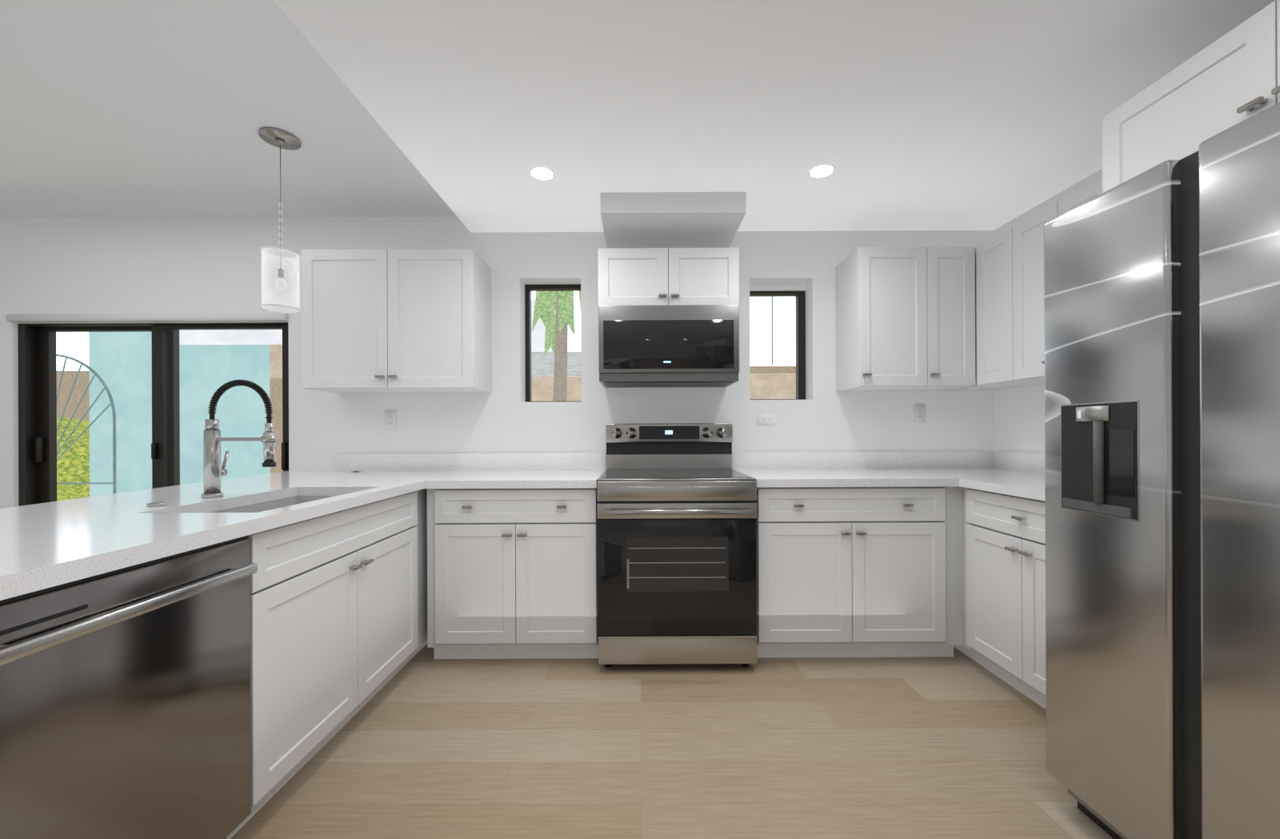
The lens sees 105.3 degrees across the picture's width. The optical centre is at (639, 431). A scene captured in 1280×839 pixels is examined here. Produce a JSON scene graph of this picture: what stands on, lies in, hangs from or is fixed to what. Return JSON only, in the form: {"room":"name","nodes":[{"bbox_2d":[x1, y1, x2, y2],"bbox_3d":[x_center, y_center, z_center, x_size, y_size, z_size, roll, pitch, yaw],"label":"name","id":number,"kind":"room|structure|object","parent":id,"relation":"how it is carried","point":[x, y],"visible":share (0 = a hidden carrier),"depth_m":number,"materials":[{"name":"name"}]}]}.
{"room":"kitchen","nodes":[
{"label":"kitchen","id":0,"kind":"room"},
{"bbox_2d":[0,216,994,508],"bbox_3d":[-1.050,-0.113,3.130,6.900,2.750,0.200,0,0,0],"label":"wall","id":1,"kind":"structure","parent":0,"point":[114,265],"depth_m":3.03,"materials":[{"name":"grey paint"}]},
{"bbox_2d":[5,312,288,323],"bbox_3d":[-3.043,-0.703,3.028,1.712,0.053,0.060,0,0,0],"label":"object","id":2,"kind":"object","parent":1,"relation":"attached to","point":[243,317],"visible":0.95,"depth_m":3.00,"materials":[{"name":"white"}]},
{"bbox_2d":[17,322,288,506],"bbox_3d":[-3.039,0.242,3.112,1.716,1.853,0.135,0,0,0],"label":"sliding door frame","id":3,"kind":"structure","parent":1,"relation":"in","point":[36,342],"depth_m":3.10,"materials":[{"name":"brown metal"}]},
{"bbox_2d":[384,410,395,428],"bbox_3d":[-1.547,-0.076,3.026,0.070,0.115,0.007,0,0,0],"label":"outlet plate","id":4,"kind":"object","parent":1,"relation":"attached to","point":[390,415],"visible":1,"depth_m":3.02,"materials":[{"name":"white plastic"}]},
{"bbox_2d":[301,248,491,393],"bbox_3d":[-1.399,-0.628,2.851,0.952,0.772,0.354,0,0,0],"label":"upper cabinet","id":5,"kind":"object","parent":1,"relation":"attached to","point":[391,320],"visible":1,"depth_m":2.71,"materials":[{"name":"white wood"}]},
{"bbox_2d":[524,284,581,402],"bbox_3d":[-0.554,-0.571,3.180,0.374,0.765,0.050,0,0,0],"label":"window","id":6,"kind":"structure","parent":1,"relation":"in","point":[528,288],"depth_m":3.15,"materials":[{"name":"brown metal"}]},
{"bbox_2d":[597,248,739,305],"bbox_3d":[0.158,-0.855,2.851,0.783,0.332,0.354,0,0,0],"label":"upper cabinet","id":7,"kind":"object","parent":1,"relation":"attached to","point":[627,276],"visible":0.92,"depth_m":2.70,"materials":[{"name":"white wood"}]},
{"bbox_2d":[598,304,739,387],"bbox_3d":[0.157,-0.479,2.830,0.761,0.413,0.397,0,0,0],"label":"microwave","id":8,"kind":"object","parent":1,"relation":"attached to","point":[671,346],"visible":1,"depth_m":2.63,"materials":[{"name":"black glass"}]},
{"bbox_2d":[757,413,775,424],"bbox_3d":[0.786,-0.078,3.026,0.115,0.070,0.007,0,0,0],"label":"outlet plate","id":9,"kind":"object","parent":1,"relation":"attached to","point":[762,418],"visible":1,"depth_m":3.02,"materials":[{"name":"white plastic"}]},
{"bbox_2d":[749,283,806,399],"bbox_3d":[0.877,-0.578,3.167,0.386,0.752,0.075,0,0,0],"label":"window","id":10,"kind":"structure","parent":1,"relation":"in","point":[798,290],"depth_m":3.15,"materials":[{"name":"brown metal"}]},
{"bbox_2d":[835,246,975,391],"bbox_3d":[1.536,-0.641,2.851,0.643,0.772,0.354,0,0,0],"label":"upper cabinet","id":11,"kind":"object","parent":1,"relation":"attached to","point":[906,316],"visible":1,"depth_m":2.71,"materials":[{"name":"white wood"}]},
{"bbox_2d":[914,404,925,422],"bbox_3d":[1.736,-0.117,3.026,0.070,0.115,0.007,0,0,0],"label":"outlet plate","id":12,"kind":"object","parent":1,"relation":"attached to","point":[919,409],"visible":1,"depth_m":3.02,"materials":[{"name":"white plastic"}]},
{"bbox_2d":[0,0,1275,232],"bbox_3d":[-1.056,-1.363,0.415,6.900,0.250,5.630,0,0,0],"label":"ceiling","id":13,"kind":"structure","parent":0,"point":[928,114],"depth_m":1.89,"materials":[{"name":"white paint"}]},
{"bbox_2d":[258,127,301,313],"bbox_3d":[-1.630,-0.945,2.214,0.156,0.781,0.156,0,0,0],"label":"pendant light","id":14,"kind":"object","parent":13,"relation":"hanging from","point":[280,138],"visible":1,"depth_m":2.21,"materials":[{"name":"clear glass"}]},
{"bbox_2d":[528,165,555,179],"bbox_3d":[-0.469,-1.238,2.337,0.124,0.005,0.124,0,0,0],"label":"recessed light","id":15,"kind":"object","parent":13,"relation":"in","point":[540,173],"visible":1,"depth_m":2.33,"materials":[{"name":"white paint"}]},
{"bbox_2d":[600,192,746,248],"bbox_3d":[0.172,-1.190,2.779,0.755,0.107,0.499,0,0,0],"label":"soffit bulkhead","id":16,"kind":"object","parent":13,"relation":"attached to","point":[668,220],"depth_m":2.60,"materials":[{"name":"white paint"}]},
{"bbox_2d":[808,163,835,178],"bbox_3d":[0.866,-1.244,2.326,0.124,0.005,0.124,0,0,0],"label":"recessed light","id":17,"kind":"object","parent":13,"relation":"in","point":[821,170],"visible":1,"depth_m":2.32,"materials":[{"name":"white paint"}]},
{"bbox_2d":[230,644,1113,838],"bbox_3d":[-1.045,1.212,0.415,6.900,0.100,5.630,0,0,0],"label":"floor","id":18,"kind":"structure","parent":0,"point":[894,747],"depth_m":1.73,"materials":[{"name":"brown wood"}]},
{"bbox_2d":[0,535,257,838],"bbox_3d":[-1.357,0.723,1.054,0.640,0.880,0.597,0,0,0],"label":"dishwasher","id":19,"kind":"object","parent":18,"relation":"on","point":[125,693],"visible":0.9,"depth_m":1.03,"materials":[{"name":"grey metal"}]},
{"bbox_2d":[214,488,427,838],"bbox_3d":[-1.374,0.721,2.193,0.646,0.884,1.670,0,0,0],"label":"base cabinet","id":20,"kind":"object","parent":18,"relation":"on","point":[338,600],"visible":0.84,"depth_m":1.69,"materials":[{"name":"white wood"}]},
{"bbox_2d":[0,452,605,600],"bbox_3d":[-1.205,0.205,1.724,1.988,0.144,2.608,0,0,0],"label":"countertop","id":21,"kind":"structure","parent":20,"relation":"on","point":[47,545],"depth_m":1.60,"materials":[{"name":"white stone"}]},
{"bbox_2d":[146,500,165,507],"bbox_3d":[-1.566,0.232,1.580,0.044,0.013,0.044,0,0,0],"label":"button","id":22,"kind":"object","parent":21,"relation":"on","point":[159,503],"visible":1,"depth_m":1.57,"materials":[{"name":"silver metal"}]},
{"bbox_2d":[200,380,276,497],"bbox_3d":[-1.476,0.023,1.818,0.265,0.431,0.098,0,0,0],"label":"faucet","id":23,"kind":"object","parent":21,"relation":"on","point":[213,472],"visible":1,"depth_m":1.79,"materials":[{"name":"silver metal"}]},
{"bbox_2d":[210,496,334,512],"bbox_3d":[-1.308,0.388,1.780,0.368,0.218,0.688,0,0,0],"label":"sink bowl","id":24,"kind":"object","parent":21,"relation":"attached to","point":[263,506],"visible":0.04,"depth_m":1.98,"materials":[{"name":"silver metal"}]},
{"bbox_2d":[427,487,598,659],"bbox_3d":[-0.634,0.718,2.701,0.842,0.884,0.654,0,0,0],"label":"base cabinet","id":25,"kind":"object","parent":18,"relation":"on","point":[512,574],"visible":0.97,"depth_m":2.41,"materials":[{"name":"white wood"}]},
{"bbox_2d":[597,423,757,667],"bbox_3d":[0.177,0.553,2.634,0.760,1.207,0.732,0,0,0],"label":"range oven","id":26,"kind":"object","parent":18,"relation":"on","point":[677,525],"visible":1,"depth_m":2.33,"materials":[{"name":"silver metal"}]},
{"bbox_2d":[756,486,963,657],"bbox_3d":[1.092,0.710,2.701,1.019,0.884,0.654,0,0,0],"label":"base cabinet","id":27,"kind":"object","parent":18,"relation":"on","point":[842,572],"visible":0.97,"depth_m":2.41,"materials":[{"name":"white wood"}]},
{"bbox_2d":[953,487,1046,709],"bbox_3d":[1.879,0.707,2.351,0.644,0.884,1.354,0,0,0],"label":"base cabinet","id":28,"kind":"object","parent":18,"relation":"on","point":[1004,535],"visible":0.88,"depth_m":2.12,"materials":[{"name":"white wood"}]},
{"bbox_2d":[732,451,1044,500],"bbox_3d":[1.383,0.194,2.350,1.632,0.144,1.356,0,0,0],"label":"countertop","id":29,"kind":"structure","parent":28,"relation":"on","point":[1014,474],"depth_m":2.83,"materials":[{"name":"white stone"}]},
{"bbox_2d":[1044,101,1279,838],"bbox_3d":[1.690,0.250,1.059,0.923,1.800,0.912,0,0,0],"label":"refrigerator","id":30,"kind":"object","parent":18,"relation":"on","point":[1162,287],"visible":1,"depth_m":1.16,"materials":[{"name":"silver metal"}]},
{"bbox_2d":[993,168,1102,453],"bbox_3d":[2.300,-0.003,0.315,0.200,2.500,5.430,0,0,0],"label":"wall","id":31,"kind":"structure","parent":0,"point":[1019,413],"depth_m":2.80,"materials":[{"name":"grey paint"}]},
{"bbox_2d":[944,176,1102,390],"bbox_3d":[2.014,-0.643,2.349,0.362,0.772,1.354,0,0,0],"label":"upper cabinet","id":32,"kind":"object","parent":31,"relation":"attached to","point":[1010,330],"visible":0.25,"depth_m":2.44,"materials":[{"name":"white wood"}]},
{"bbox_2d":[1101,0,1279,192],"bbox_3d":[1.855,-0.874,1.135,0.679,0.355,1.029,0,0,0],"label":"upper cabinet","id":33,"kind":"object","parent":31,"relation":"attached to","point":[1234,78],"visible":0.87,"depth_m":1.35,"materials":[{"name":"white wood"}]},
{"label":"outside","id":34,"kind":"structure","parent":0,"visible":0},
{"bbox_2d":[56,291,795,370],"bbox_3d":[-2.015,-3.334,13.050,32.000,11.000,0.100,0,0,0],"label":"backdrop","id":35,"kind":"structure","parent":34,"point":[75,345],"depth_m":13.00,"materials":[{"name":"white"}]},
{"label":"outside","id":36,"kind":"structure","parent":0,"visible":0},
{"bbox_3d":[-1.994,1.316,8.070,28.000,0.200,9.660,0,0,0],"label":"ground","id":37,"kind":"structure","parent":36,"visible":0},
{"bbox_2d":[56,321,288,501],"bbox_3d":[-6.052,-0.352,6.143,6.900,3.329,3.215,0,0,0],"label":"garden","id":38,"kind":"object","parent":37,"relation":"on","point":[104,411],"visible":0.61,"depth_m":5.30,"materials":[{"name":"teal paint"}]},
{"bbox_2d":[532,291,580,401],"bbox_3d":[-0.961,-0.651,6.200,3.195,3.711,1.880,0,0,0],"label":"palm tree","id":39,"kind":"object","parent":37,"relation":"on","point":[556,325],"visible":0.03,"depth_m":6.12,"materials":[{"name":"green plant"}]},
{"bbox_2d":[531,296,795,401],"bbox_3d":[0.897,-0.627,8.400,8.200,3.640,2.200,0,0,0],"label":"buildings","id":40,"kind":"structure","parent":37,"relation":"on","point":[766,382],"depth_m":7.94}
]}

